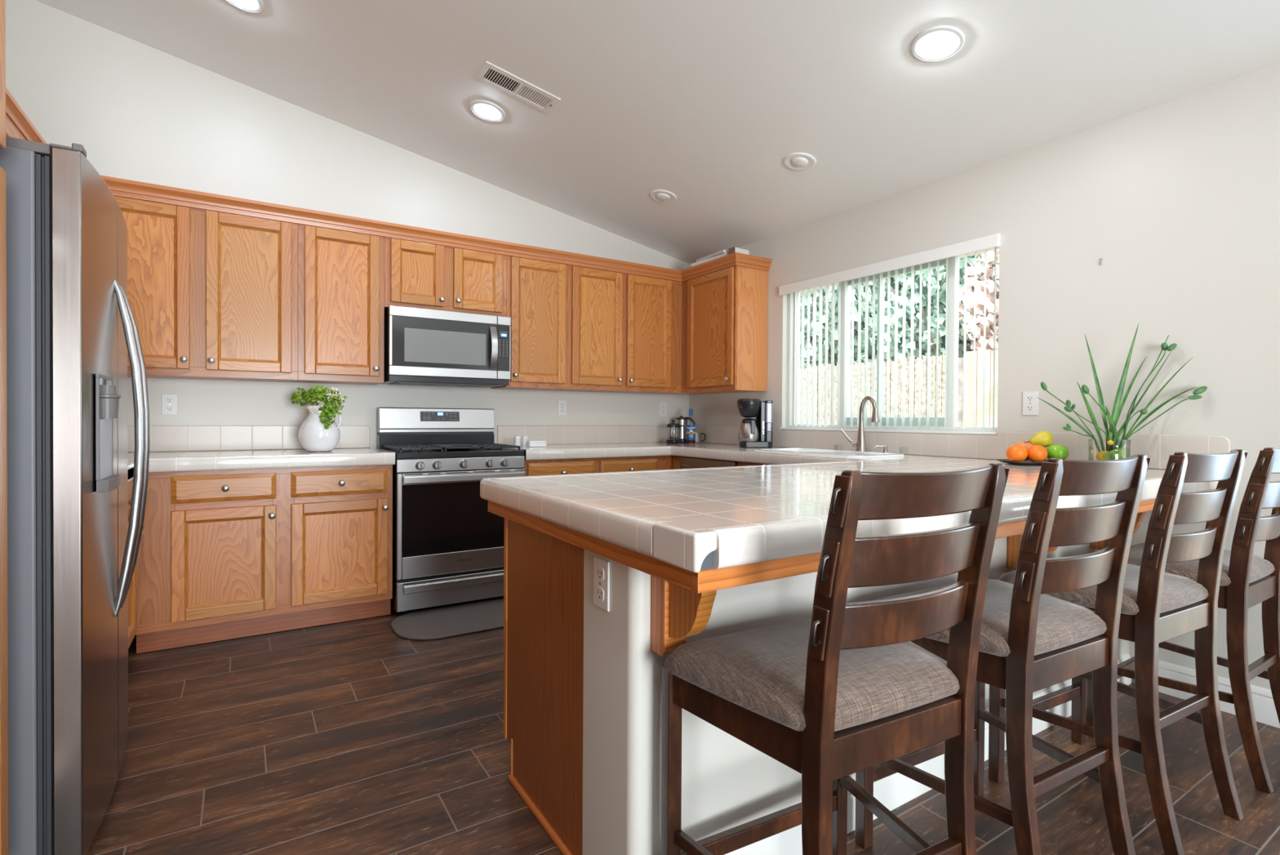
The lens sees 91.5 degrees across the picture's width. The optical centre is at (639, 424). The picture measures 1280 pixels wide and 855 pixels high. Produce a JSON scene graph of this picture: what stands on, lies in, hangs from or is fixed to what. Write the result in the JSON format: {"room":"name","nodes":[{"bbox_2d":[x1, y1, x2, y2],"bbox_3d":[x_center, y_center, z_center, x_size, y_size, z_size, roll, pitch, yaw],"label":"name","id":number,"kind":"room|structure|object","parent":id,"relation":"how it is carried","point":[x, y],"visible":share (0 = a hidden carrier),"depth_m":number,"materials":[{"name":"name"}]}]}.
{"room":"kitchen","nodes":[
{"label":"kitchen","id":0,"kind":"room"},
{"bbox_2d":[5,0,689,451],"bbox_3d":[-3.180,-0.602,3.130,8.750,3.345,0.150,0,1,-32],"label":"wall","id":1,"kind":"structure","parent":0,"point":[140,112],"depth_m":3.64,"materials":[{"name":"white paint"}]},
{"bbox_2d":[161,393,177,414],"bbox_3d":[-2.581,-0.111,3.423,0.070,0.114,0.007,0,1,-32],"label":"wall outlet","id":2,"kind":"object","parent":1,"relation":"attached to","point":[169,402],"visible":1,"depth_m":3.42,"materials":[{"name":"white plastic"}]},
{"bbox_2d":[165,397,173,402],"bbox_3d":[-2.580,-0.134,3.421,0.033,0.029,0.002,0,1,-32],"label":"socket","id":3,"kind":"object","parent":2,"relation":"attached to","point":[167,399],"depth_m":3.42,"materials":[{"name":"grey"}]},
{"bbox_2d":[165,405,173,411],"bbox_3d":[-2.580,-0.087,3.421,0.033,0.029,0.002,0,1,-32],"label":"socket","id":4,"kind":"object","parent":2,"relation":"attached to","point":[168,408],"depth_m":3.42,"materials":[{"name":"grey plastic"}]},
{"bbox_2d":[114,195,297,382],"bbox_3d":[-2.400,-0.696,3.322,1.002,0.891,0.357,0,1,-32],"label":"upper cabinet","id":5,"kind":"object","parent":1,"relation":"attached to","point":[211,295],"visible":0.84,"depth_m":3.26,"materials":[{"name":"brown wood"}]},
{"bbox_2d":[127,425,370,452],"bbox_3d":[-2.444,0.077,3.510,1.723,0.142,0.010,0,1,-32],"label":"tile backsplash","id":6,"kind":"structure","parent":1,"relation":"attached to","point":[162,437],"depth_m":3.57,"materials":[{"name":"white tile"}]},
{"bbox_2d":[295,223,384,385],"bbox_3d":[-1.785,-0.696,3.712,0.453,0.891,0.357,0,1,-32],"label":"upper cabinet","id":7,"kind":"object","parent":1,"relation":"attached to","point":[341,273],"visible":0.97,"depth_m":3.59,"materials":[{"name":"brown wood"}]},
{"bbox_2d":[384,236,506,316],"bbox_3d":[-1.271,-0.924,4.035,0.762,0.436,0.357,0,1,-32],"label":"upper cabinet","id":8,"kind":"object","parent":1,"relation":"attached to","point":[420,275],"visible":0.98,"depth_m":3.89,"materials":[{"name":"brown wood"}]},
{"bbox_2d":[382,305,511,387],"bbox_3d":[-1.246,-0.477,4.007,0.748,0.451,0.422,0,1,-32],"label":"microwave oven","id":9,"kind":"object","parent":8,"relation":"attached to","point":[423,346],"visible":1,"depth_m":3.84,"materials":[{"name":"silver metal"}]},
{"bbox_2d":[490,255,568,390],"bbox_3d":[-0.760,-0.696,4.362,0.450,0.891,0.357,0,1,-32],"label":"upper cabinet","id":10,"kind":"object","parent":1,"relation":"attached to","point":[537,291],"visible":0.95,"depth_m":4.25,"materials":[{"name":"brown wood"}]},
{"bbox_2d":[557,400,566,415],"bbox_3d":[-0.583,-0.126,4.691,0.070,0.114,0.007,0,1,-32],"label":"wall outlet","id":11,"kind":"object","parent":1,"relation":"attached to","point":[562,404],"visible":1,"depth_m":4.69,"materials":[{"name":"white plastic"}]},
{"bbox_2d":[497,425,675,444],"bbox_3d":[-0.296,0.076,4.874,1.682,0.142,0.011,0,1,-32],"label":"tile backsplash","id":12,"kind":"structure","parent":1,"relation":"attached to","point":[552,434],"depth_m":4.79,"materials":[{"name":"white tile"}]},
{"bbox_2d":[554,264,682,394],"bbox_3d":[-0.151,-0.696,4.749,0.990,0.891,0.357,0,1,-32],"label":"upper cabinet","id":13,"kind":"object","parent":1,"relation":"attached to","point":[624,335],"visible":0.99,"depth_m":4.62,"materials":[{"name":"brown wood"}]},
{"bbox_2d":[659,402,666,415],"bbox_3d":[0.200,-0.129,5.188,0.070,0.114,0.007,0,1,-32],"label":"wall outlet","id":14,"kind":"object","parent":1,"relation":"attached to","point":[663,406],"visible":1,"depth_m":5.18,"materials":[{"name":"white plastic"}]},
{"bbox_2d":[35,0,1279,264],"bbox_3d":[-1.059,-1.835,-0.397,9.050,1.098,8.450,0,1,-32],"label":"ceiling","id":15,"kind":"structure","parent":0,"point":[704,103],"depth_m":2.97,"materials":[{"name":"white paint"}]},
{"bbox_2d":[226,0,264,13],"bbox_3d":[-1.822,-1.950,2.839,0.192,0.043,0.194,0,1,-32],"label":"ceiling light","id":16,"kind":"object","parent":15,"relation":"attached to","point":[250,6],"visible":1,"depth_m":2.88,"materials":[{"name":"white glass"}]},
{"bbox_2d":[470,99,505,121],"bbox_3d":[-0.842,-1.737,3.457,0.192,0.043,0.194,0,1,-32],"label":"ceiling light","id":17,"kind":"object","parent":15,"relation":"attached to","point":[484,109],"visible":1,"depth_m":3.43,"materials":[{"name":"white"}]},
{"bbox_2d":[475,61,560,113],"bbox_3d":[-0.622,-1.722,3.203,0.399,0.083,0.176,0,1,-32],"label":"ceiling vent","id":18,"kind":"object","parent":15,"relation":"in","point":[514,86],"visible":1,"depth_m":3.19,"materials":[{"name":"white metal"}]},
{"bbox_2d":[649,189,676,203],"bbox_3d":[0.158,-1.514,4.145,0.178,0.039,0.180,0,1,-32],"label":"recessed light","id":19,"kind":"object","parent":15,"relation":"in","point":[660,196],"visible":1,"depth_m":4.13,"materials":[{"name":"white plastic"}]},
{"bbox_2d":[782,152,816,170],"bbox_3d":[0.889,-1.457,3.460,0.178,0.039,0.180,0,1,-32],"label":"recessed light","id":20,"kind":"object","parent":15,"relation":"in","point":[795,161],"visible":1,"depth_m":3.44,"materials":[{"name":"white plastic"}]},
{"bbox_2d":[911,25,964,62],"bbox_3d":[1.176,-1.500,2.460,0.192,0.043,0.194,0,1,-32],"label":"ceiling light","id":21,"kind":"object","parent":15,"relation":"attached to","point":[936,43],"visible":1,"depth_m":2.44,"materials":[{"name":"white"}]},
{"bbox_2d":[84,595,1279,854],"bbox_3d":[-1.077,1.167,-0.368,8.950,0.100,8.350,0,1,-32],"label":"floor","id":22,"kind":"structure","parent":0,"point":[358,736],"depth_m":1.99,"materials":[{"name":"brown wood"}]},
{"bbox_2d":[0,0,8,854],"bbox_3d":[-1.397,-0.065,0.834,0.620,2.332,0.750,0,1,-32],"label":"pantry cabinet","id":23,"kind":"object","parent":22,"relation":"on","point":[3,420],"visible":1,"depth_m":1.29,"materials":[{"name":"brown wood"}]},
{"bbox_2d":[0,136,150,854],"bbox_3d":[-1.823,0.211,1.710,0.759,1.761,0.916,0,1,-32],"label":"refrigerator","id":24,"kind":"object","parent":22,"relation":"on","point":[73,549],"visible":0.98,"depth_m":1.47,"materials":[{"name":"grey metal"}]},
{"bbox_2d":[128,480,144,648],"bbox_3d":[-2.359,0.653,2.393,0.667,0.853,0.787,0,1,-32],"label":"base cabinet","id":25,"kind":"object","parent":22,"relation":"on","point":[132,592],"visible":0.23,"depth_m":2.75,"materials":[{"name":"brown wood"}]},
{"bbox_2d":[135,464,392,653],"bbox_3d":[-2.004,0.646,3.413,1.128,0.853,0.657,0,1,-32],"label":"base cabinet","id":26,"kind":"object","parent":22,"relation":"on","point":[233,553],"visible":0.95,"depth_m":3.14,"materials":[{"name":"brown wood"}]},
{"bbox_2d":[128,447,395,481],"bbox_3d":[-2.065,0.188,2.938,1.750,0.068,1.382,0,1,-32],"label":"countertop","id":27,"kind":"structure","parent":26,"relation":"on","point":[195,460],"depth_m":3.18,"materials":[{"name":"tile"}]},
{"bbox_2d":[297,405,342,451],"bbox_3d":[-1.808,0.023,3.524,0.215,0.259,0.214,0,1,-32],"label":"ceramic pitcher","id":28,"kind":"object","parent":27,"relation":"on","point":[312,437],"visible":0.8,"depth_m":3.45,"materials":[{"name":"white ceramic"}]},
{"bbox_2d":[290,385,346,430],"bbox_3d":[-1.819,-0.088,3.510,0.328,0.268,0.133,0,1,9],"label":"bouquet","id":29,"kind":"object","parent":28,"relation":"in","point":[317,395],"visible":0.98,"depth_m":3.49,"materials":[{"name":"green plant"}]},
{"bbox_2d":[390,597,503,639],"bbox_3d":[-0.925,1.072,3.488,0.860,0.015,0.500,0,1,-32],"label":"floor mat","id":30,"kind":"object","parent":22,"relation":"on","point":[442,622],"visible":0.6,"depth_m":3.38,"materials":[{"name":"grey rubber"}]},
{"bbox_2d":[377,407,528,614],"bbox_3d":[-1.170,0.484,3.890,0.766,1.180,0.686,0,1,-32],"label":"gas range","id":31,"kind":"object","parent":22,"relation":"on","point":[448,547],"visible":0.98,"depth_m":3.63,"materials":[{"name":"silver metal"}]},
{"bbox_2d":[378,448,524,458],"bbox_3d":[-1.176,0.171,3.888,0.754,0.035,0.556,0,1,-32],"label":"cooktop","id":32,"kind":"object","parent":31,"relation":"in","point":[400,453],"depth_m":3.66,"materials":[{"name":"black metal"}]},
{"bbox_2d":[503,517,584,854],"bbox_3d":[0.494,0.697,2.251,1.870,0.820,0.545,0,1,-32],"label":"base cabinet","id":33,"kind":"object","parent":22,"relation":"on","point":[544,573],"visible":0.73,"depth_m":1.72,"materials":[{"name":"brown wood"}]},
{"bbox_2d":[480,442,1218,593],"bbox_3d":[0.258,0.221,3.196,2.569,0.110,3.437,0,1,-32],"label":"countertop","id":34,"kind":"structure","parent":33,"relation":"on","point":[697,530],"depth_m":1.55,"materials":[{"name":"tile"}]},
{"bbox_2d":[514,435,520,446],"bbox_3d":[-0.822,0.112,4.192,0.044,0.077,0.044,0,1,-32],"label":"salt shaker","id":35,"kind":"object","parent":34,"relation":"on","point":[517,438],"visible":0.84,"depth_m":4.18,"materials":[{"name":"white ceramic"}]},
{"bbox_2d":[521,435,528,446],"bbox_3d":[-0.784,0.112,4.258,0.044,0.077,0.044,0,1,-32],"label":"salt shaker","id":36,"kind":"object","parent":34,"relation":"on","point":[524,437],"visible":0.96,"depth_m":4.24,"materials":[{"name":"white ceramic"}]},
{"bbox_2d":[526,440,546,446],"bbox_3d":[-0.699,0.130,4.238,0.125,0.042,0.055,0,1,-32],"label":"butter dish","id":37,"kind":"object","parent":34,"relation":"on","point":[533,442],"visible":1,"depth_m":4.21,"materials":[{"name":"white ceramic"}]},
{"bbox_2d":[666,418,685,443],"bbox_3d":[0.279,0.054,4.942,0.128,0.192,0.120,0,1,-32],"label":"press","id":38,"kind":"object","parent":34,"relation":"on","point":[673,424],"visible":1,"depth_m":4.92,"materials":[{"name":"black plastic"}]},
{"bbox_2d":[673,415,695,443],"bbox_3d":[0.358,0.039,5.101,0.159,0.221,0.137,0,1,-32],"label":"press","id":39,"kind":"object","parent":34,"relation":"on","point":[682,420],"visible":0.73,"depth_m":5.05,"materials":[{"name":"silver metal"}]},
{"bbox_2d":[686,408,695,443],"bbox_3d":[0.412,0.012,4.990,0.072,0.277,0.074,0,1,0],"label":"syrup bottle","id":40,"kind":"object","parent":34,"relation":"on","point":[691,428],"visible":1,"depth_m":4.96,"materials":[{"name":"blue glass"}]},
{"bbox_2d":[692,432,706,443],"bbox_3d":[0.482,0.107,5.095,0.100,0.085,0.075,0,1,-32],"label":"mug","id":41,"kind":"object","parent":34,"relation":"on","point":[700,433],"visible":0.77,"depth_m":5.09,"materials":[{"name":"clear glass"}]},
{"bbox_2d":[737,398,772,447],"bbox_3d":[0.805,-0.012,4.372,0.242,0.342,0.170,0,1,0],"label":"coffee maker","id":42,"kind":"object","parent":34,"relation":"on","point":[754,408],"visible":0.95,"depth_m":4.32,"materials":[{"name":"black plastic"}]},
{"bbox_2d":[737,417,759,441],"bbox_3d":[0.771,0.036,4.362,0.150,0.160,0.157,0,1,-32],"label":"carafe","id":43,"kind":"object","parent":42,"relation":"in","point":[748,431],"visible":1,"depth_m":4.31,"materials":[{"name":"silver metal"}]},
{"bbox_2d":[737,400,761,417],"bbox_3d":[0.770,-0.107,4.371,0.170,0.117,0.170,0,1,-32],"label":"basket","id":44,"kind":"object","parent":42,"relation":"on","point":[751,409],"depth_m":4.31,"materials":[{"name":"black plastic"}]},
{"bbox_2d":[753,448,904,457],"bbox_3d":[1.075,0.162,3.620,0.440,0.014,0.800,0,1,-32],"label":"sink","id":45,"kind":"object","parent":34,"relation":"in","point":[810,451],"visible":0.98,"depth_m":3.56,"materials":[{"name":"white ceramic"}]},
{"bbox_2d":[833,444,837,449],"bbox_3d":[1.212,0.145,3.796,0.036,0.044,0.040,0,1,-32],"label":"glass block","id":46,"kind":"object","parent":34,"relation":"on","point":[835,446],"visible":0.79,"depth_m":3.81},
{"bbox_2d":[840,395,879,451],"bbox_3d":[1.321,0.000,3.689,0.082,0.338,0.278,0,1,-26],"label":"kitchen faucet","id":47,"kind":"object","parent":34,"relation":"on","point":[860,444],"visible":0.91,"depth_m":3.69,"materials":[{"name":"silver metal"}]},
{"bbox_2d":[873,444,887,453],"bbox_3d":[1.390,0.144,3.591,0.082,0.051,0.030,0,1,8],"label":"soap pump","id":48,"kind":"object","parent":34,"relation":"on","point":[885,447],"visible":0.78,"depth_m":3.58,"materials":[{"name":"silver metal"}]},
{"bbox_2d":[898,447,907,455],"bbox_3d":[1.480,0.149,3.486,0.036,0.044,0.040,0,1,-32],"label":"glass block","id":49,"kind":"object","parent":34,"relation":"on","point":[900,449],"visible":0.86,"depth_m":3.50,"materials":[{"name":"white"}]},
{"bbox_2d":[995,458,1048,465],"bbox_3d":[1.798,0.172,2.831,0.270,0.016,0.190,0,1,0],"label":"fruit plate","id":50,"kind":"object","parent":34,"relation":"on","point":[1005,460],"visible":0.55,"depth_m":2.79,"materials":[{"name":"brown ceramic"}]},
{"bbox_2d":[1005,444,1027,461],"bbox_3d":[1.690,0.129,2.791,0.084,0.081,0.084,0,1,-32],"label":"orange","id":51,"kind":"object","parent":50,"relation":"on","point":[1016,452],"visible":0.9,"depth_m":2.76,"materials":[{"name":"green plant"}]},
{"bbox_2d":[1014,440,1033,460],"bbox_3d":[1.783,0.120,2.886,0.096,0.093,0.096,0,1,-32],"label":"grapefruit","id":52,"kind":"object","parent":50,"relation":"on","point":[1026,445],"visible":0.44,"depth_m":2.86,"materials":[{"name":"orange plant"}]},
{"bbox_2d":[1024,431,1053,447],"bbox_3d":[1.837,0.067,2.852,0.118,0.075,0.086,0,1,-32],"label":"pear","id":53,"kind":"object","parent":52,"relation":"on","point":[1044,438],"visible":0.94,"depth_m":2.84,"materials":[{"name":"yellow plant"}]},
{"bbox_2d":[1026,444,1047,462],"bbox_3d":[1.774,0.130,2.781,0.082,0.081,0.082,0,1,-32],"label":"orange","id":54,"kind":"object","parent":50,"relation":"on","point":[1036,453],"visible":0.91,"depth_m":2.75,"materials":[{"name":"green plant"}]},
{"bbox_2d":[1046,444,1068,459],"bbox_3d":[1.877,0.129,2.801,0.088,0.074,0.088,0,1,-32],"label":"apple","id":55,"kind":"object","parent":50,"relation":"on","point":[1061,451],"visible":0.69,"depth_m":2.77,"materials":[{"name":"green plant"}]},
{"bbox_2d":[1088,438,1130,460],"bbox_3d":[1.974,0.122,2.620,0.144,0.121,0.144,0,1,-32],"label":"glass vase","id":56,"kind":"object","parent":34,"relation":"on","point":[1091,441],"visible":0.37,"depth_m":2.62,"materials":[{"name":"glass"}]},
{"bbox_2d":[1095,450,1107,460],"bbox_3d":[1.938,0.135,2.604,0.052,0.052,0.048,0,1,-3],"label":"lemon","id":57,"kind":"object","parent":56,"relation":"in","point":[1099,456],"visible":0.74,"depth_m":2.59,"materials":[{"name":"yellow food"}]},
{"bbox_2d":[1106,440,1113,444],"bbox_3d":[1.971,0.075,2.607,0.024,0.024,0.024,0,1,-32],"label":"lemon wedge","id":58,"kind":"object","parent":56,"relation":"in","point":[1109,442],"visible":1,"depth_m":2.60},
{"bbox_2d":[1102,447,1124,459],"bbox_3d":[1.984,0.134,2.575,0.119,0.078,0.039,0,1,-11],"label":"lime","id":59,"kind":"object","parent":56,"relation":"in","point":[1116,454],"visible":0.59,"depth_m":2.56,"materials":[{"name":"green food"}]},
{"bbox_2d":[1036,324,1207,452],"bbox_3d":[1.967,-0.133,2.585,0.586,0.576,0.158,0,1,14],"label":"arrangement","id":60,"kind":"object","parent":56,"relation":"in","point":[1113,420],"visible":0.96,"depth_m":2.60,"materials":[{"name":"green plant"}]},
{"bbox_2d":[524,455,671,475],"bbox_3d":[-0.395,0.645,4.435,1.136,0.853,0.657,0,1,-32],"label":"base cabinet","id":61,"kind":"object","parent":22,"relation":"on","point":[582,465],"visible":0.19,"depth_m":4.17,"materials":[{"name":"brown wood"}]},
{"bbox_2d":[671,455,680,469],"bbox_3d":[0.296,0.649,4.475,0.070,0.853,0.120,0,1,-32],"label":"filler panel","id":62,"kind":"object","parent":22,"relation":"on","point":[675,460],"visible":0.02,"depth_m":4.47,"materials":[{"name":"brown wood"}]},
{"bbox_2d":[680,456,737,468],"bbox_3d":[0.685,0.654,4.305,0.595,0.849,0.577,0,1,-32],"label":"dishwasher","id":63,"kind":"object","parent":22,"relation":"on","point":[685,462],"visible":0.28,"depth_m":4.17,"materials":[{"name":"grey plastic"}]},
{"bbox_2d":[737,461,764,466],"bbox_3d":[1.125,0.663,3.611,0.652,0.853,1.060,0,1,-32],"label":"base cabinet","id":64,"kind":"object","parent":22,"relation":"on","point":[739,464],"visible":0.02,"depth_m":3.84,"materials":[{"name":"brown wood"}]},
{"bbox_2d":[660,462,1009,854],"bbox_3d":[0.384,0.589,1.227,0.550,1.043,0.479,0,1,-28],"label":"bar stool","id":65,"kind":"object","parent":22,"relation":"on","point":[830,695],"visible":1,"depth_m":1.10,"materials":[{"name":"brown wood"}]},
{"bbox_2d":[854,453,1151,854],"bbox_3d":[0.913,0.589,1.560,0.550,1.043,0.479,0,1,-29],"label":"bar stool","id":66,"kind":"object","parent":22,"relation":"on","point":[1032,640],"visible":0.85,"depth_m":1.40,"materials":[{"name":"brown wood"}]},
{"bbox_2d":[988,448,1248,854],"bbox_3d":[1.435,0.589,1.862,0.550,1.043,0.479,0,1,-29],"label":"bar stool","id":67,"kind":"object","parent":22,"relation":"on","point":[1158,606],"visible":0.88,"depth_m":1.70,"materials":[{"name":"brown wood"}]},
{"bbox_2d":[1086,447,1279,793],"bbox_3d":[1.950,0.590,2.167,0.550,1.043,0.479,0,1,-32],"label":"bar stool","id":68,"kind":"object","parent":22,"relation":"on","point":[1247,580],"visible":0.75,"depth_m":1.95,"materials":[{"name":"brown wood"}]},
{"bbox_2d":[582,536,1128,854],"bbox_3d":[0.986,0.699,2.103,2.516,0.814,0.232,0,1,-32],"label":"wall","id":69,"kind":"structure","parent":0,"point":[727,782],"depth_m":1.44,"materials":[{"name":"white paint"}]},
{"bbox_2d":[593,555,609,611],"bbox_3d":[-0.089,0.368,1.442,0.007,0.114,0.070,0,1,-32],"label":"wall outlet","id":70,"kind":"object","parent":69,"relation":"attached to","point":[601,566],"visible":1,"depth_m":1.43,"materials":[{"name":"white plastic"}]},
{"bbox_2d":[596,566,604,580],"bbox_3d":[-0.091,0.344,1.440,0.002,0.029,0.033,0,1,-32],"label":"socket","id":71,"kind":"object","parent":70,"relation":"attached to","point":[600,570],"depth_m":1.44,"materials":[{"name":"grey plastic"}]},
{"bbox_2d":[596,586,604,600],"bbox_3d":[-0.091,0.391,1.441,0.002,0.029,0.033,0,1,-32],"label":"socket","id":72,"kind":"object","parent":70,"relation":"attached to","point":[600,590],"depth_m":1.44,"materials":[{"name":"grey plastic"}]},
{"bbox_2d":[651,575,716,656],"bbox_3d":[0.094,0.392,1.295,0.058,0.198,0.168,0,1,-32],"label":"corbel","id":73,"kind":"object","parent":69,"relation":"attached to","point":[678,612],"visible":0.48,"depth_m":1.30,"materials":[{"name":"brown wood"}]},
{"bbox_2d":[724,652,1131,854],"bbox_3d":[1.064,1.043,2.012,2.456,0.128,0.014,0,1,-32],"label":"baseboard","id":74,"kind":"structure","parent":69,"relation":"attached to","point":[894,790],"depth_m":1.79,"materials":[{"name":"white"}]},
{"bbox_2d":[1007,533,1057,568],"bbox_3d":[1.328,0.392,2.078,0.058,0.198,0.168,0,1,-32],"label":"corbel","id":75,"kind":"object","parent":69,"relation":"attached to","point":[1013,541],"visible":0.21,"depth_m":2.11,"materials":[{"name":"brown wood"}]},
{"bbox_2d":[1090,511,1146,549],"bbox_3d":[1.857,0.392,2.414,0.058,0.198,0.168,0,1,-32],"label":"corbel","id":76,"kind":"object","parent":69,"relation":"attached to","point":[1100,545],"visible":0.25,"depth_m":2.36,"materials":[{"name":"brown wood"}]},
{"bbox_2d":[688,63,1279,689],"bbox_3d":[2.632,-0.106,1.999,0.150,2.445,8.300,0,1,-32],"label":"wall","id":77,"kind":"structure","parent":0,"point":[1178,199],"depth_m":2.68,"materials":[{"name":"white paint"}]},
{"bbox_2d":[661,265,768,395],"bbox_3d":[0.528,-0.723,4.835,0.358,0.950,0.940,0,1,-32],"label":"upper cabinet","id":78,"kind":"object","parent":77,"relation":"attached to","point":[724,312],"visible":0.89,"depth_m":4.50,"materials":[{"name":"brown wood"}]},
{"bbox_2d":[691,252,728,266],"bbox_3d":[0.595,-1.211,4.647,0.210,0.026,0.400,0,1,-34],"label":"magazine","id":79,"kind":"object","parent":78,"relation":"on","point":[726,253],"visible":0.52,"depth_m":4.58,"materials":[{"name":"white paper"}]},
{"bbox_2d":[696,249,728,262],"bbox_3d":[0.600,-1.236,4.627,0.200,0.022,0.340,0,1,-29],"label":"magazine","id":80,"kind":"object","parent":79,"relation":"on","point":[722,251],"visible":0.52,"depth_m":4.53,"materials":[{"name":"white paper"}]},
{"bbox_2d":[728,246,749,254],"bbox_3d":[0.706,-1.218,4.416,0.150,0.046,0.060,0,1,-38],"label":"magazine","id":81,"kind":"object","parent":78,"relation":"on","point":[735,249],"visible":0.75,"depth_m":4.38,"materials":[{"name":"white paper"}]},
{"bbox_2d":[780,246,999,435],"bbox_3d":[1.467,-0.461,3.813,0.152,1.010,1.496,0,1,-32],"label":"window","id":82,"kind":"structure","parent":77,"relation":"in","point":[949,428],"depth_m":3.76,"materials":[{"name":"white plastic"}]},
{"bbox_2d":[778,233,1000,429],"bbox_3d":[1.431,-0.475,3.794,0.100,0.986,1.514,0,1,-32],"label":"vertical blind","id":83,"kind":"object","parent":82,"relation":"attached to","point":[985,242],"visible":0.97,"depth_m":3.78,"materials":[{"name":"white"}]},
{"bbox_2d":[688,425,1230,469],"bbox_3d":[1.349,0.096,3.869,0.010,0.142,3.472,0,1,-32],"label":"tile backsplash","id":84,"kind":"structure","parent":77,"relation":"attached to","point":[1158,447],"depth_m":3.27,"materials":[{"name":"white tile"}]},
{"bbox_2d":[1022,391,1038,414],"bbox_3d":[1.893,-0.103,3.015,0.007,0.114,0.070,0,1,-32],"label":"wall outlet","id":85,"kind":"object","parent":77,"relation":"attached to","point":[1030,401],"visible":1,"depth_m":3.01,"materials":[{"name":"white plastic"}]},
{"bbox_2d":[1026,404,1034,411],"bbox_3d":[1.890,-0.079,3.014,0.002,0.029,0.033,0,1,-32],"label":"socket","id":86,"kind":"object","parent":85,"relation":"attached to","point":[1028,407],"depth_m":3.01,"materials":[{"name":"grey plastic"}]},
{"bbox_2d":[1026,395,1034,401],"bbox_3d":[1.891,-0.126,3.014,0.002,0.029,0.033,0,1,-32],"label":"socket","id":87,"kind":"object","parent":85,"relation":"attached to","point":[1029,397],"depth_m":3.01,"materials":[{"name":"grey plastic"}]},
{"bbox_2d":[1158,659,1279,728],"bbox_3d":[2.316,1.048,2.344,0.014,0.128,0.725,0,1,-32],"label":"baseboard","id":88,"kind":"structure","parent":77,"relation":"attached to","point":[1264,709],"depth_m":2.41,"materials":[{"name":"white"}]},
{"bbox_3d":[-2.362,-0.520,1.655,0.120,3.220,3.220,0,1,-32],"label":"wall","id":89,"kind":"structure","parent":0,"visible":0},
{"bbox_2d":[5,119,22,139],"bbox_3d":[-2.568,-0.688,2.424,0.352,0.891,1.084,0,1,-32],"label":"upper cabinet","id":90,"kind":"object","parent":89,"relation":"attached to","point":[10,131],"visible":0.06,"depth_m":2.29,"materials":[{"name":"brown wood"}]},
{"bbox_2d":[5,87,772,281],"bbox_3d":[-0.505,-1.148,3.101,3.965,0.079,2.144,0,1,-32],"label":"crown molding","id":91,"kind":"structure","parent":90,"relation":"attached to","point":[15,116],"depth_m":3.66,"materials":[{"name":"brown wood"}]},
{"label":"outside","id":92,"kind":"structure","parent":0,"visible":0},
{"bbox_3d":[7.238,1.370,9.680,15.840,0.100,28.000,0,1,-32],"label":"ground","id":93,"kind":"structure","parent":92,"visible":0},
{"bbox_2d":[800,271,942,368],"bbox_3d":[3.462,-1.153,11.127,2.334,4.886,4.998,0,1,-32],"label":"tree","id":94,"kind":"object","parent":93,"relation":"on","point":[870,283],"visible":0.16,"depth_m":10.14,"materials":[{"name":"green plant"}]},
{"bbox_2d":[799,353,945,424],"bbox_3d":[2.186,0.234,8.759,0.056,2.109,4.544,0,1,-32],"label":"fence","id":95,"kind":"object","parent":93,"relation":"on","point":[941,358],"visible":0.12,"depth_m":7.44,"materials":[{"name":"brown wood"}]},
{"bbox_2d":[869,249,998,361],"bbox_3d":[4.426,-0.926,8.717,2.077,4.491,2.549,0,1,-32],"label":"tree","id":96,"kind":"object","parent":93,"relation":"on","point":[942,277],"visible":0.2,"depth_m":8.66,"materials":[{"name":"green plant"}]},
{"bbox_2d":[957,349,998,426],"bbox_3d":[4.726,0.292,4.829,0.120,2.100,4.755,0,1,-32],"label":"fence","id":97,"kind":"object","parent":93,"relation":"on","point":[988,353],"visible":0.06,"depth_m":6.55,"materials":[{"name":"brown wood"}]},
{"bbox_2d":[959,248,999,350],"bbox_3d":[5.081,-0.734,7.346,2.155,4.140,2.666,0,1,-32],"label":"tree","id":98,"kind":"object","parent":93,"relation":"on","point":[990,257],"visible":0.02,"depth_m":7.78,"materials":[{"name":"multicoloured plant"}]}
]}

